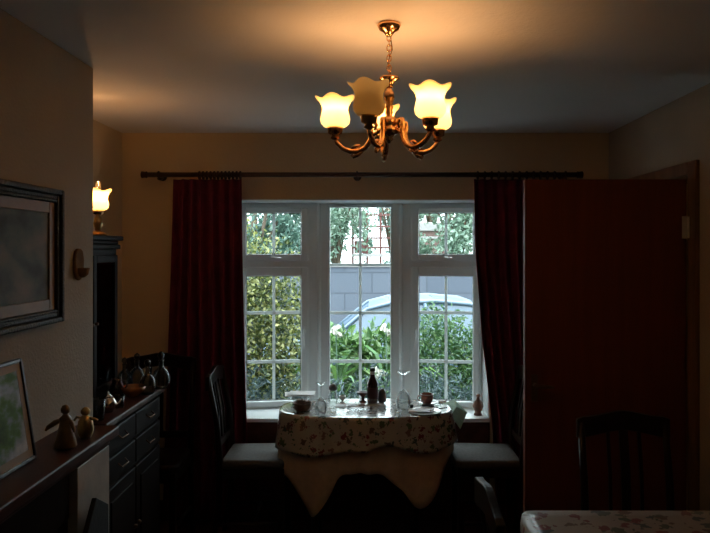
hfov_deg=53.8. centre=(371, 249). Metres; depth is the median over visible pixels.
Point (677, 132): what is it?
wall
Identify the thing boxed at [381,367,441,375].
lily
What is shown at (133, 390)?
wooden bowl
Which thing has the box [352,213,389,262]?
trellis
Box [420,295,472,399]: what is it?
shrub
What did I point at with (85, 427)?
figurine
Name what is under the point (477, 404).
vase
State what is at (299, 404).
wicker basket
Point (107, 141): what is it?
wall
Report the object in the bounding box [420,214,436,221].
tree
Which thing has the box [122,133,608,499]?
wall
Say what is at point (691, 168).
trim
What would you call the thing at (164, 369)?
decanter
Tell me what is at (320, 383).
wine glass
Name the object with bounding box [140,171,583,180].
pole
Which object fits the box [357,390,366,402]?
egg cup
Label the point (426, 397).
tea cup
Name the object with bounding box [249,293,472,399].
parked car
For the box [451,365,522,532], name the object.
dining chair
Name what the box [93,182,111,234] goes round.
table lamp
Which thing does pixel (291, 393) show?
napkin
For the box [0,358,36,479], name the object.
framed photograph
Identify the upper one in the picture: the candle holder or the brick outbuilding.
the brick outbuilding
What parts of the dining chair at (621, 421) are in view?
leg, crest rail, leg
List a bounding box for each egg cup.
[339,395,345,402]
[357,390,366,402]
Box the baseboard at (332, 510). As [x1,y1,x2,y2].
[160,500,509,520]
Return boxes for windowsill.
[246,407,489,421]
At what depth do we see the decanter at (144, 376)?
3.29 m
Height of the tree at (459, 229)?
4.214 m
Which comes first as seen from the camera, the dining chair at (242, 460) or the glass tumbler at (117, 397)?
the glass tumbler at (117, 397)
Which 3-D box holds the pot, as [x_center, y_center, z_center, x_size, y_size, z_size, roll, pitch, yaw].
[0.057,0.822,3.962,0.050,0.077,0.050,0,0,0]
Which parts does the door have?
handle plate, handle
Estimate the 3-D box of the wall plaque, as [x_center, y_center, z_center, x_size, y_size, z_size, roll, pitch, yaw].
[-1.051,0.053,2.545,0.048,0.115,0.076,0,0,0]
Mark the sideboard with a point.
(134, 454)
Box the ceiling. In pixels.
[0,0,709,132]
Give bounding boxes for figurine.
[45,404,76,449]
[74,407,97,438]
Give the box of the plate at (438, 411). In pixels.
[408,407,441,414]
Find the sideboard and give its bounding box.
[93,386,164,532]
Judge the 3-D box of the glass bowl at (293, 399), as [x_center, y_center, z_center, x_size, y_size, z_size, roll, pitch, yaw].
[-0.409,0.844,3.977,0.128,0.046,0.128,0,0,0]
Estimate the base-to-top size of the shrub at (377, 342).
1.407 m
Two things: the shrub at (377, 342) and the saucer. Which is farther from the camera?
the shrub at (377, 342)
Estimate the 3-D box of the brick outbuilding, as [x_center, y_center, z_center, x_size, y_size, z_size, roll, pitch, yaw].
[1.460,0.720,16.725,0.900,2.700,1.550,0,0,0]
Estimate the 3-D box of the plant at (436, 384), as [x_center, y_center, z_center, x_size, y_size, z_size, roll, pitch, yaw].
[0.543,1.483,5.722,0.803,1.248,0.685,0,0,0]
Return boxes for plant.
[247,359,283,399]
[280,372,352,398]
[344,363,389,397]
[420,355,468,399]
[456,372,472,399]
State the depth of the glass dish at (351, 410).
3.75 m
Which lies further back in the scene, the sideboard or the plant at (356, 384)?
the plant at (356, 384)
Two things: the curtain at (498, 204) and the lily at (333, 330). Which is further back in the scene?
the lily at (333, 330)
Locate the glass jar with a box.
[328,383,337,401]
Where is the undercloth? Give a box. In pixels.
[278,444,453,516]
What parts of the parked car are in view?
roof rail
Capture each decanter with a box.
[118,357,131,383]
[129,353,144,383]
[139,359,155,394]
[152,351,169,389]
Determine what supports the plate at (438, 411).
on the tablecloth at (308, 434)
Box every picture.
[0,207,47,306]
[0,371,27,465]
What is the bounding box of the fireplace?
[0,425,118,532]
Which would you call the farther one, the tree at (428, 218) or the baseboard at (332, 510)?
the tree at (428, 218)
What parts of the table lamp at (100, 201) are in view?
stem, lamp shade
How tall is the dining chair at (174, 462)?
1.032 m
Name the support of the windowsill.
attached to the wall at (147, 203)
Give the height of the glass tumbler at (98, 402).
0.085 m
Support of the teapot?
on the sideboard
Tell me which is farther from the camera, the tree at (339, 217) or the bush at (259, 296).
the tree at (339, 217)
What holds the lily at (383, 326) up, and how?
on the ground
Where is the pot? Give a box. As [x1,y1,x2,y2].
[378,388,385,402]
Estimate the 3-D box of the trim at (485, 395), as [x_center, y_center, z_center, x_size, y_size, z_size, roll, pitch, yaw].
[-0.084,0.357,4.383,1.577,1.326,0.363,0,0,0]
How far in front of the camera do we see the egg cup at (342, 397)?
3.96 m
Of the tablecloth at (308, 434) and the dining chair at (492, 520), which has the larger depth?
the tablecloth at (308, 434)
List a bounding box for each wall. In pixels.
[0,8,92,441]
[93,120,121,377]
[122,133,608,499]
[247,266,472,344]
[247,422,489,500]
[609,83,709,510]
[686,184,687,510]
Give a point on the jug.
(117, 384)
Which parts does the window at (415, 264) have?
handle, sash, sash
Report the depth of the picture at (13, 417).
1.96 m
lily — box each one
[297,324,368,396]
[344,366,389,397]
[354,323,422,398]
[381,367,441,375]
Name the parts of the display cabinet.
pane, cornice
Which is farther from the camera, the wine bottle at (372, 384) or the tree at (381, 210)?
the tree at (381, 210)
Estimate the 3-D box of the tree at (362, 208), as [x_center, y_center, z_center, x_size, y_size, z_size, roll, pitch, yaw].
[-1.880,-0.239,17.007,3.726,4.626,2.059,0,0,0]
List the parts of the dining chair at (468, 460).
leg, leg, seat frame, seat, leg, rail, crest rail, leg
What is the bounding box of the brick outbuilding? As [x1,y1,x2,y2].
[420,222,448,253]
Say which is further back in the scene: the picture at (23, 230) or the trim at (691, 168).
the trim at (691, 168)
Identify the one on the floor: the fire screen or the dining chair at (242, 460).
the dining chair at (242, 460)
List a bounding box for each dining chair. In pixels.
[127,352,196,532]
[205,365,290,532]
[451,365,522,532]
[474,477,506,532]
[576,410,674,510]
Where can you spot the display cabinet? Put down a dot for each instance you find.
(105, 259)
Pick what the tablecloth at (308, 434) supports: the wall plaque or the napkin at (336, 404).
the napkin at (336, 404)
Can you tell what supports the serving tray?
on the tablecloth at (308, 434)
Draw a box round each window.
[242,203,316,407]
[317,203,402,398]
[403,203,481,407]
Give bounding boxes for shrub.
[288,321,383,397]
[337,316,422,397]
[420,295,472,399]
[458,319,472,398]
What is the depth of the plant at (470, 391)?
5.68 m
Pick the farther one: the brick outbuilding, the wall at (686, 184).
the brick outbuilding
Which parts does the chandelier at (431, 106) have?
lamp shade, arm, lamp shade, arm, arm, lamp shade, chain, arm, arm, lamp shade, lamp shade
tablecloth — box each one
[274,398,457,457]
[520,511,709,532]
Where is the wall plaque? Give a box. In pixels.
[73,249,89,279]
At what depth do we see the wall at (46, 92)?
2.37 m
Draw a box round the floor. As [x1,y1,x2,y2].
[160,521,519,532]
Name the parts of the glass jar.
lid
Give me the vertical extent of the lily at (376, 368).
1.040 m
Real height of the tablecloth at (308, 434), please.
0.206 m
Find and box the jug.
[109,378,127,395]
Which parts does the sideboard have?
drawer, drawer, door, door panel, door, drawer, drawer, door panel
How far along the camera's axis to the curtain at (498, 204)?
4.12 m
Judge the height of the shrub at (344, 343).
1.383 m
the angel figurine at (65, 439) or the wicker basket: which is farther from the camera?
the wicker basket
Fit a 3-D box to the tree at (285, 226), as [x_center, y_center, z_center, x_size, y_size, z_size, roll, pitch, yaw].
[-1.800,-0.161,12.627,2.436,4.471,1.721,0,0,0]
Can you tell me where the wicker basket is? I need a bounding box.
[292,398,312,410]
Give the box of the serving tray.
[356,401,383,405]
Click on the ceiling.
(159, 66)
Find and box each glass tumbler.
[93,397,105,420]
[113,394,124,408]
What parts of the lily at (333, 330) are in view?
stem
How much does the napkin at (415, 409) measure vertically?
0.004 m
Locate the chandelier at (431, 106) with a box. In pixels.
[315,20,456,161]
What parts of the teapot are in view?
lid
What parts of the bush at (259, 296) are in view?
stem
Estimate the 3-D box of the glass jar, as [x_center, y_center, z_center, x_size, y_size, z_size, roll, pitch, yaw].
[-0.222,0.814,3.990,0.062,0.105,0.061,0,0,0]
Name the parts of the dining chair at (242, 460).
crest rail, leg, rail, leg, seat, seat frame, leg, leg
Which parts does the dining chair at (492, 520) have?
leg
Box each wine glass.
[315,382,326,414]
[396,370,410,410]
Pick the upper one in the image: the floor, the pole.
the pole
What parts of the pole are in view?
rod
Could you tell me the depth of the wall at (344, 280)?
11.50 m
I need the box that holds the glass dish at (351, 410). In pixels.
[346,404,369,412]
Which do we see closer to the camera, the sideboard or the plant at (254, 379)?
the sideboard
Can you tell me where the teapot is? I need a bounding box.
[104,391,121,412]
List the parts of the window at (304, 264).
sash, sash, handle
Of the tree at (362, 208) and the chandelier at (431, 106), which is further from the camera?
the tree at (362, 208)
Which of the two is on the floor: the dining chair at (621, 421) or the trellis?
the dining chair at (621, 421)
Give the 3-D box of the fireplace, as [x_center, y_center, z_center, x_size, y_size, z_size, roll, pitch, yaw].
[-0.873,1.115,1.745,0.398,1.010,1.390,0,0,0]
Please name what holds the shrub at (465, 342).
on the ground
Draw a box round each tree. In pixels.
[247,213,299,253]
[284,208,370,262]
[330,208,376,262]
[357,208,424,262]
[420,213,472,253]
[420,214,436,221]
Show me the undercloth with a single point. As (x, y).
(419, 476)
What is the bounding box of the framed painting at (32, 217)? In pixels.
[0,178,64,335]
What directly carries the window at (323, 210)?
in the wall at (147, 203)
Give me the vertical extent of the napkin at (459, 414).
0.111 m
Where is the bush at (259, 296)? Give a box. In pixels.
[247,218,299,399]
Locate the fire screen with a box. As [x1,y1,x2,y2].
[83,498,107,532]
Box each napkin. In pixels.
[285,391,315,396]
[335,403,358,406]
[408,408,434,411]
[442,399,466,428]
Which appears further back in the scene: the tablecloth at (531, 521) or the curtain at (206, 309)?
the curtain at (206, 309)
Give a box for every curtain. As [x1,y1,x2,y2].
[163,171,249,522]
[474,171,555,522]
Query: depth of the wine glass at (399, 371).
3.78 m
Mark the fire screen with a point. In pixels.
(97, 517)
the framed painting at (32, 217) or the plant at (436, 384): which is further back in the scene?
the plant at (436, 384)
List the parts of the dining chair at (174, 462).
leg, crest rail, leg, rail, seat, seat frame, leg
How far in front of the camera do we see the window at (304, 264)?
4.46 m
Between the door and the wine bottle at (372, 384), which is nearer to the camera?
the door
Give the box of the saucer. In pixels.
[417,400,438,405]
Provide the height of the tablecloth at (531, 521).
0.217 m
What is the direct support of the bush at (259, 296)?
on the ground
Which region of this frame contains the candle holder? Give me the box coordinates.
[78,268,89,277]
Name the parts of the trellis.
post, panel, post, rail, rail, rail, post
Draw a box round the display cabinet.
[93,235,122,397]
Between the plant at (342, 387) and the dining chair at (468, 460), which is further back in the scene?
the plant at (342, 387)
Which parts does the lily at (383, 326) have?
stem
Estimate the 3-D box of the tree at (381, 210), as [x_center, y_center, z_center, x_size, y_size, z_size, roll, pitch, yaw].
[0.438,-0.329,18.991,2.322,4.804,1.362,0,0,0]
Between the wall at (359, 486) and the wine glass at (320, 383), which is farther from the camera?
the wall at (359, 486)
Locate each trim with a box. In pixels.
[242,199,488,416]
[628,160,699,510]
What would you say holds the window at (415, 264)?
in the wall at (147, 203)
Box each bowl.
[121,384,146,396]
[290,396,309,401]
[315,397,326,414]
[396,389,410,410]
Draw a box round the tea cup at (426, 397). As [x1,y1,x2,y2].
[417,392,433,403]
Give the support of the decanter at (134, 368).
on the sideboard
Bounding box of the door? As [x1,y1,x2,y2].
[523,179,689,512]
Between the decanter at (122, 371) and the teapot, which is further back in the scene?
the decanter at (122, 371)

